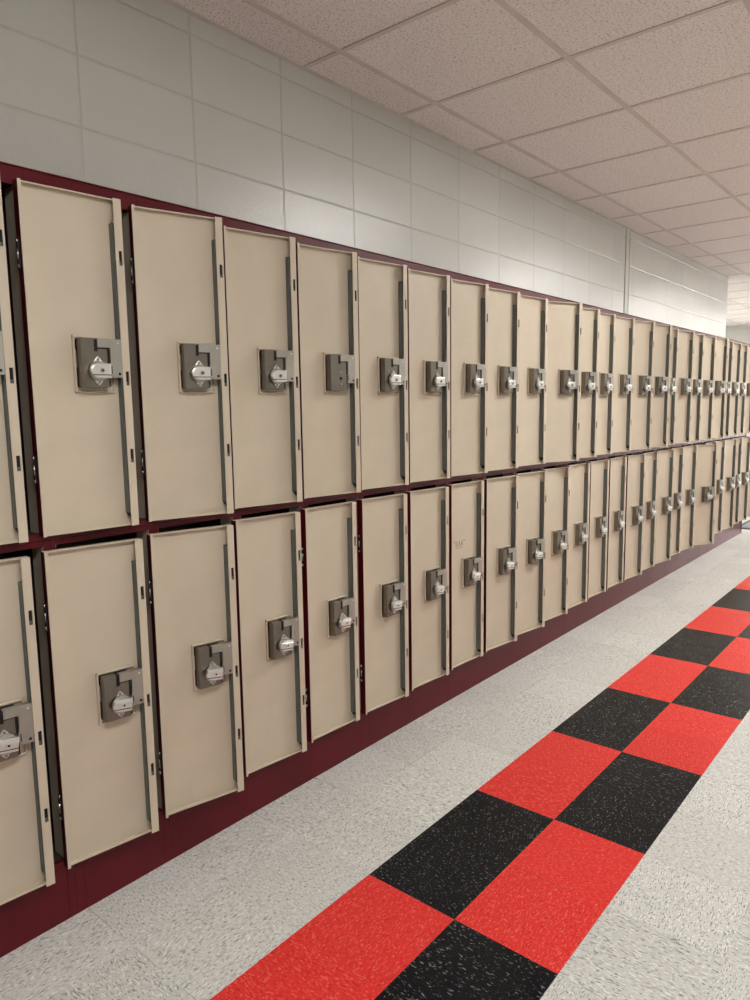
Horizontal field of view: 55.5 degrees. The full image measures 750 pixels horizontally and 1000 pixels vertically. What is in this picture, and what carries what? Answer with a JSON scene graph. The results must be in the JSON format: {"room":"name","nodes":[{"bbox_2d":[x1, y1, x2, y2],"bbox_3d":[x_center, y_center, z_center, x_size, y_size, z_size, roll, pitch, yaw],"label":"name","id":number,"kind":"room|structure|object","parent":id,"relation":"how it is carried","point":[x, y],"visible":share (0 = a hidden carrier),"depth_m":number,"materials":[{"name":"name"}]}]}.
{"room":"school corridor","nodes":[
{"label":"school corridor","id":0,"kind":"room"},
{"bbox_2d":[0,0,727,337],"bbox_3d":[-1.546,-0.138,1.519,0.150,2.715,16.360,5,10,40],"label":"wall","id":1,"kind":"structure","parent":0,"point":[147,98],"depth_m":2.69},
{"bbox_2d":[161,0,749,325],"bbox_3d":[-1.144,-1.860,4.347,9.654,0.005,21.550,5,10,40],"label":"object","id":2,"kind":"structure","parent":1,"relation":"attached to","point":[566,57],"depth_m":3.00,"materials":[{"name":"paint"}]},
{"bbox_2d":[624,228,629,313],"bbox_3d":[1.905,-1.682,5.397,0.007,0.710,0.068,5,10,40],"label":"trim","id":3,"kind":"structure","parent":1,"relation":"attached to","point":[627,248],"depth_m":5.38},
{"bbox_2d":[0,517,749,999],"bbox_3d":[-0.917,0.852,4.606,9.450,0.060,21.650,5,10,40],"label":"floor","id":4,"kind":"structure","parent":0,"point":[573,823],"depth_m":2.22,"materials":[{"name":"tile"}]},
{"bbox_2d":[0,556,54,904],"bbox_3d":[-1.131,0.588,1.708,0.338,0.912,0.540,5,10,40],"label":"locker","id":5,"kind":"object","parent":4,"relation":"on","point":[26,848],"visible":1,"depth_m":1.80,"materials":[{"name":"beige metal"}]},
{"bbox_2d":[0,181,28,544],"bbox_3d":[-1.145,-0.321,1.591,0.337,0.920,0.540,5,10,40],"label":"locker","id":6,"kind":"object","parent":5,"relation":"on","point":[13,516],"visible":1,"depth_m":1.72,"materials":[{"name":"beige metal"}]},
{"bbox_2d":[0,538,158,872],"bbox_3d":[-0.931,0.555,1.942,0.345,0.912,0.539,5,10,40],"label":"locker","id":7,"kind":"object","parent":4,"relation":"on","point":[90,612],"visible":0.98,"depth_m":1.97,"materials":[{"name":"beige metal"}]},
{"bbox_2d":[0,164,138,546],"bbox_3d":[-0.949,-0.355,1.829,0.331,0.920,0.540,5,10,40],"label":"locker","id":8,"kind":"object","parent":7,"relation":"on","point":[65,254],"visible":0.99,"depth_m":1.85,"materials":[{"name":"beige metal"}]},
{"bbox_2d":[0,161,747,343],"bbox_3d":[1.221,-1.188,4.412,0.257,0.004,8.047,5,10,40],"label":"strip","id":9,"kind":"object","parent":8,"relation":"on","point":[1,162],"visible":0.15,"depth_m":2.34,"materials":[{"name":"red metal"}]},
{"bbox_2d":[50,524,243,819],"bbox_3d":[-0.728,0.522,2.170,0.360,0.912,0.534,5,10,40],"label":"locker","id":10,"kind":"object","parent":4,"relation":"on","point":[190,579],"visible":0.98,"depth_m":2.19,"materials":[{"name":"beige metal"}]},
{"bbox_2d":[22,169,233,539],"bbox_3d":[-0.740,-0.387,2.050,0.365,0.920,0.532,5,10,40],"label":"locker","id":11,"kind":"object","parent":10,"relation":"on","point":[174,261],"visible":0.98,"depth_m":2.07,"materials":[{"name":"beige metal"}]},
{"bbox_2d":[154,511,306,776],"bbox_3d":[-0.537,0.488,2.415,0.338,0.912,0.540,5,10,40],"label":"locker","id":12,"kind":"object","parent":4,"relation":"on","point":[267,548],"visible":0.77,"depth_m":2.45,"materials":[{"name":"beige metal"}]},
{"bbox_2d":[136,196,302,523],"bbox_3d":[-0.546,-0.421,2.293,0.350,0.920,0.537,5,10,40],"label":"locker","id":13,"kind":"object","parent":12,"relation":"on","point":[260,280],"visible":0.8,"depth_m":2.32,"materials":[{"name":"beige metal"}]},
{"bbox_2d":[237,501,359,742],"bbox_3d":[-0.343,0.454,2.655,0.325,0.912,0.541,5,10,40],"label":"locker","id":14,"kind":"object","parent":4,"relation":"on","point":[328,532],"visible":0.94,"depth_m":2.69,"materials":[{"name":"beige metal"}]},
{"bbox_2d":[225,218,360,510],"bbox_3d":[-0.353,-0.455,2.533,0.336,0.920,0.538,5,10,40],"label":"locker","id":15,"kind":"object","parent":14,"relation":"on","point":[327,283],"visible":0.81,"depth_m":2.56,"materials":[{"name":"beige metal"}]},
{"bbox_2d":[305,493,408,715],"bbox_3d":[-0.142,0.421,2.888,0.333,0.912,0.540,5,10,40],"label":"locker","id":16,"kind":"object","parent":4,"relation":"on","point":[381,521],"visible":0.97,"depth_m":2.92,"materials":[{"name":"beige metal"}]},
{"bbox_2d":[297,235,408,500],"bbox_3d":[-0.153,-0.488,2.768,0.340,0.920,0.539,5,10,40],"label":"locker","id":17,"kind":"object","parent":16,"relation":"on","point":[382,286],"visible":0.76,"depth_m":2.81,"materials":[{"name":"beige metal"}]},
{"bbox_2d":[0,521,740,957],"bbox_3d":[1.249,0.707,4.657,0.252,0.150,8.047,5,10,40],"label":"plinth","id":18,"kind":"object","parent":4,"relation":"on","point":[24,918],"visible":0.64,"depth_m":2.53,"materials":[{"name":"red paint"}]},
{"bbox_2d":[360,485,448,690],"bbox_3d":[0.055,0.387,3.124,0.331,0.912,0.540,5,10,40],"label":"locker","id":19,"kind":"object","parent":4,"relation":"on","point":[427,509],"visible":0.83,"depth_m":3.16,"materials":[{"name":"beige metal"}]},
{"bbox_2d":[357,250,449,491],"bbox_3d":[0.043,-0.522,3.004,0.337,0.920,0.540,5,10,40],"label":"locker","id":20,"kind":"object","parent":19,"relation":"on","point":[428,294],"visible":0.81,"depth_m":3.04,"materials":[{"name":"beige metal"}]},
{"bbox_2d":[408,479,483,669],"bbox_3d":[0.252,0.354,3.361,0.327,0.912,0.541,5,10,40],"label":"locker","id":21,"kind":"object","parent":4,"relation":"on","point":[466,499],"visible":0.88,"depth_m":3.40,"materials":[{"name":"beige metal"}]},
{"bbox_2d":[407,262,488,484],"bbox_3d":[0.243,-0.555,3.238,0.342,0.920,0.539,5,10,40],"label":"locker","id":22,"kind":"object","parent":21,"relation":"on","point":[469,301],"visible":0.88,"depth_m":3.28,"materials":[{"name":"beige metal"}]},
{"bbox_2d":[449,474,518,652],"bbox_3d":[0.455,0.321,3.591,0.342,0.912,0.539,5,10,40],"label":"locker","id":23,"kind":"object","parent":4,"relation":"on","point":[501,494],"visible":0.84,"depth_m":3.63,"materials":[{"name":"beige metal"}]},
{"bbox_2d":[449,272,519,478],"bbox_3d":[0.440,-0.589,3.475,0.337,0.920,0.540,5,10,40],"label":"locker","id":24,"kind":"object","parent":23,"relation":"on","point":[504,305],"visible":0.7,"depth_m":3.52,"materials":[{"name":"beige metal"}]},
{"bbox_2d":[484,469,546,634],"bbox_3d":[0.654,0.288,3.825,0.345,0.912,0.539,5,10,40],"label":"locker","id":25,"kind":"object","parent":4,"relation":"on","point":[532,485],"visible":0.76,"depth_m":3.87,"materials":[{"name":"beige metal"}]},
{"bbox_2d":[485,281,547,472],"bbox_3d":[0.637,-0.622,3.711,0.334,0.920,0.540,5,10,40],"label":"locker","id":26,"kind":"object","parent":25,"relation":"on","point":[533,310],"visible":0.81,"depth_m":3.76,"materials":[{"name":"beige metal"}]},
{"bbox_2d":[515,465,570,620],"bbox_3d":[0.850,0.254,4.063,0.339,0.912,0.540,5,10,40],"label":"locker","id":27,"kind":"object","parent":4,"relation":"on","point":[558,479],"visible":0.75,"depth_m":4.12,"materials":[{"name":"beige metal"}]},
{"bbox_2d":[515,288,582,468],"bbox_3d":[0.848,-0.653,3.927,0.381,0.920,0.525,5,10,40],"label":"locker","id":28,"kind":"object","parent":27,"relation":"on","point":[564,336],"visible":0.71,"depth_m":3.96,"materials":[{"name":"beige metal"}]},
{"bbox_2d":[542,461,589,608],"bbox_3d":[1.045,0.220,4.302,0.329,0.912,0.541,5,10,40],"label":"locker","id":29,"kind":"object","parent":4,"relation":"on","point":[579,473],"visible":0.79,"depth_m":4.36,"materials":[{"name":"beige metal"}]},
{"bbox_2d":[543,295,599,464],"bbox_3d":[1.040,-0.688,4.173,0.358,0.920,0.535,5,10,40],"label":"locker","id":30,"kind":"object","parent":29,"relation":"on","point":[590,318],"visible":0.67,"depth_m":4.24,"materials":[{"name":"beige metal"}]},
{"bbox_2d":[567,458,609,599],"bbox_3d":[1.242,0.187,4.538,0.326,0.912,0.541,5,10,40],"label":"locker","id":31,"kind":"object","parent":4,"relation":"on","point":[599,470],"visible":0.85,"depth_m":4.59,"materials":[{"name":"beige metal"}]},
{"bbox_2d":[570,301,615,458],"bbox_3d":[1.232,-0.722,4.417,0.337,0.920,0.540,5,10,40],"label":"locker","id":32,"kind":"object","parent":31,"relation":"on","point":[607,321],"visible":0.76,"depth_m":4.49,"materials":[{"name":"beige metal"}]},
{"bbox_2d":[588,455,626,589],"bbox_3d":[1.439,0.153,4.774,0.324,0.912,0.541,5,10,40],"label":"locker","id":33,"kind":"object","parent":4,"relation":"on","point":[618,465],"visible":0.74,"depth_m":4.83,"materials":[{"name":"beige metal"}]},
{"bbox_2d":[588,307,634,457],"bbox_3d":[1.432,-0.755,4.650,0.343,0.920,0.539,5,10,40],"label":"locker","id":34,"kind":"object","parent":33,"relation":"on","point":[625,327],"visible":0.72,"depth_m":4.71,"materials":[{"name":"beige metal"}]},
{"bbox_2d":[608,452,645,580],"bbox_3d":[1.643,0.121,5.004,0.340,0.912,0.539,5,10,40],"label":"locker","id":35,"kind":"object","parent":4,"relation":"on","point":[636,464],"visible":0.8,"depth_m":5.05,"materials":[{"name":"beige metal"}]},
{"bbox_2d":[608,311,655,454],"bbox_3d":[1.637,-0.787,4.876,0.366,0.920,0.532,5,10,40],"label":"locker","id":36,"kind":"object","parent":35,"relation":"on","point":[644,341],"visible":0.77,"depth_m":4.92,"materials":[{"name":"beige metal"}]},
{"bbox_2d":[625,450,658,570],"bbox_3d":[1.837,0.087,5.244,0.328,0.912,0.541,5,10,40],"label":"locker","id":37,"kind":"object","parent":4,"relation":"on","point":[651,474],"visible":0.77,"depth_m":5.32,"materials":[{"name":"beige metal"}]},
{"bbox_2d":[625,315,671,451],"bbox_3d":[1.838,-0.820,5.105,0.379,0.920,0.526,5,10,40],"label":"locker","id":38,"kind":"object","parent":37,"relation":"on","point":[663,333],"visible":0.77,"depth_m":5.15,"materials":[{"name":"beige metal"}]},
{"bbox_2d":[641,448,674,564],"bbox_3d":[2.041,0.054,5.473,0.346,0.912,0.538,5,10,40],"label":"locker","id":39,"kind":"object","parent":4,"relation":"on","point":[666,458],"visible":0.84,"depth_m":5.53,"materials":[{"name":"beige metal"}]},
{"bbox_2d":[641,320,678,449],"bbox_3d":[2.026,-0.856,5.357,0.341,0.920,0.539,5,10,40],"label":"locker","id":40,"kind":"object","parent":39,"relation":"on","point":[675,332],"visible":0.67,"depth_m":5.44,"materials":[{"name":"beige metal"}]},
{"bbox_2d":[655,446,683,555],"bbox_3d":[2.233,0.020,5.715,0.328,0.912,0.541,5,10,40],"label":"locker","id":41,"kind":"object","parent":4,"relation":"on","point":[679,452],"visible":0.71,"depth_m":5.79,"materials":[{"name":"beige metal"}]},
{"bbox_2d":[660,323,694,443],"bbox_3d":[2.230,-0.888,5.584,0.362,0.920,0.534,5,10,40],"label":"locker","id":42,"kind":"object","parent":41,"relation":"on","point":[686,338],"visible":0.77,"depth_m":5.64,"materials":[{"name":"beige metal"}]},
{"bbox_2d":[668,444,697,551],"bbox_3d":[2.435,-0.013,5.946,0.340,0.912,0.539,5,10,40],"label":"locker","id":43,"kind":"object","parent":4,"relation":"on","point":[690,452],"visible":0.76,"depth_m":6.01,"materials":[{"name":"beige metal"}]},
{"bbox_2d":[671,326,704,444],"bbox_3d":[2.425,-0.922,5.824,0.353,0.920,0.536,5,10,40],"label":"locker","id":44,"kind":"object","parent":43,"relation":"on","point":[699,339],"visible":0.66,"depth_m":5.89,"materials":[{"name":"beige metal"}]},
{"bbox_2d":[681,442,717,545],"bbox_3d":[2.652,-0.042,6.146,0.414,0.912,0.508,5,10,40],"label":"locker","id":45,"kind":"object","parent":4,"relation":"on","point":[707,454],"visible":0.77,"depth_m":6.17,"materials":[{"name":"beige metal"}]},
{"bbox_2d":[681,329,716,443],"bbox_3d":[2.626,-0.955,6.055,0.362,0.920,0.534,5,10,40],"label":"locker","id":46,"kind":"object","parent":45,"relation":"on","point":[710,342],"visible":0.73,"depth_m":6.12,"materials":[{"name":"beige metal"}]},
{"bbox_2d":[693,440,716,444],"bbox_3d":[2.829,-0.080,6.419,0.335,0.912,0.540,5,10,40],"label":"locker","id":47,"kind":"object","parent":4,"relation":"on","point":[701,441],"visible":0.06,"depth_m":6.34,"materials":[{"name":"beige metal"}]},
{"bbox_2d":[693,332,728,441],"bbox_3d":[2.829,-0.987,6.282,0.380,0.920,0.526,5,10,40],"label":"locker","id":48,"kind":"object","parent":47,"relation":"on","point":[722,345],"visible":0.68,"depth_m":6.33,"materials":[{"name":"beige metal"}]},
{"bbox_2d":[703,439,725,533],"bbox_3d":[3.027,-0.114,6.655,0.334,0.912,0.540,5,10,40],"label":"locker","id":49,"kind":"object","parent":4,"relation":"on","point":[721,444],"visible":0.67,"depth_m":6.73,"materials":[{"name":"beige metal"}]},
{"bbox_2d":[708,335,733,438],"bbox_3d":[3.020,-1.022,6.529,0.354,0.920,0.536,5,10,40],"label":"locker","id":50,"kind":"object","parent":49,"relation":"on","point":[731,344],"visible":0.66,"depth_m":6.61,"materials":[{"name":"beige metal"}]},
{"bbox_2d":[713,438,737,529],"bbox_3d":[3.232,-0.146,6.882,0.356,0.912,0.536,5,10,40],"label":"locker","id":51,"kind":"object","parent":4,"relation":"on","point":[731,445],"visible":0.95,"depth_m":6.94,"materials":[{"name":"beige metal"}]},
{"bbox_2d":[713,337,741,438],"bbox_3d":[3.218,-1.055,6.765,0.353,0.920,0.536,5,10,40],"label":"locker","id":52,"kind":"object","parent":51,"relation":"on","point":[737,354],"visible":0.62,"depth_m":6.84,"materials":[{"name":"beige metal"}]},
{"bbox_2d":[722,436,742,524],"bbox_3d":[3.425,-0.180,7.124,0.339,0.912,0.540,5,10,40],"label":"locker","id":53,"kind":"object","parent":4,"relation":"on","point":[740,440],"visible":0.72,"depth_m":7.21,"materials":[{"name":"beige metal"}]},
{"bbox_2d":[727,340,748,436],"bbox_3d":[3.413,-1.089,7.005,0.343,0.920,0.539,5,10,40],"label":"locker","id":54,"kind":"object","parent":53,"relation":"on","point":[744,358],"visible":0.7,"depth_m":7.09,"materials":[{"name":"beige metal"}]},
{"bbox_2d":[730,435,749,520],"bbox_3d":[3.626,-0.213,7.356,0.347,0.912,0.538,5,10,40],"label":"locker","id":55,"kind":"object","parent":4,"relation":"on","point":[745,468],"visible":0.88,"depth_m":7.42,"materials":[{"name":"beige metal"}]},
{"bbox_2d":[731,341,749,435],"bbox_3d":[3.613,-1.122,7.238,0.350,0.920,0.537,5,10,40],"label":"locker","id":56,"kind":"object","parent":55,"relation":"on","point":[747,405],"visible":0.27,"depth_m":7.31,"materials":[{"name":"beige metal"}]},
{"bbox_2d":[738,434,749,516],"bbox_3d":[3.822,-0.247,7.594,0.341,0.912,0.539,5,10,40],"label":"locker","id":57,"kind":"object","parent":4,"relation":"on","point":[741,435],"visible":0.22,"depth_m":7.69,"materials":[{"name":"beige metal"}]},
{"bbox_2d":[742,520,749,529],"bbox_3d":[6.352,0.145,8.959,2.300,0.010,4.570,5,10,40],"label":"floor mat","id":58,"kind":"object","parent":4,"relation":"on","point":[746,525],"visible":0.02,"depth_m":8.06,"materials":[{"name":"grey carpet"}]},
{"bbox_2d":[173,0,749,325],"bbox_3d":[-1.027,-1.857,4.249,9.350,0.015,21.550,5,10,40],"label":"ceiling","id":59,"kind":"structure","parent":0,"point":[462,46],"depth_m":2.91,"materials":[{"name":"tile"}]},
{"bbox_2d":[725,325,749,435],"bbox_3d":[5.974,-1.689,12.645,9.450,2.715,0.150,5,10,40],"label":"wall","id":60,"kind":"structure","parent":0,"point":[741,333],"depth_m":12.18,"materials":[{"name":"white paint"}]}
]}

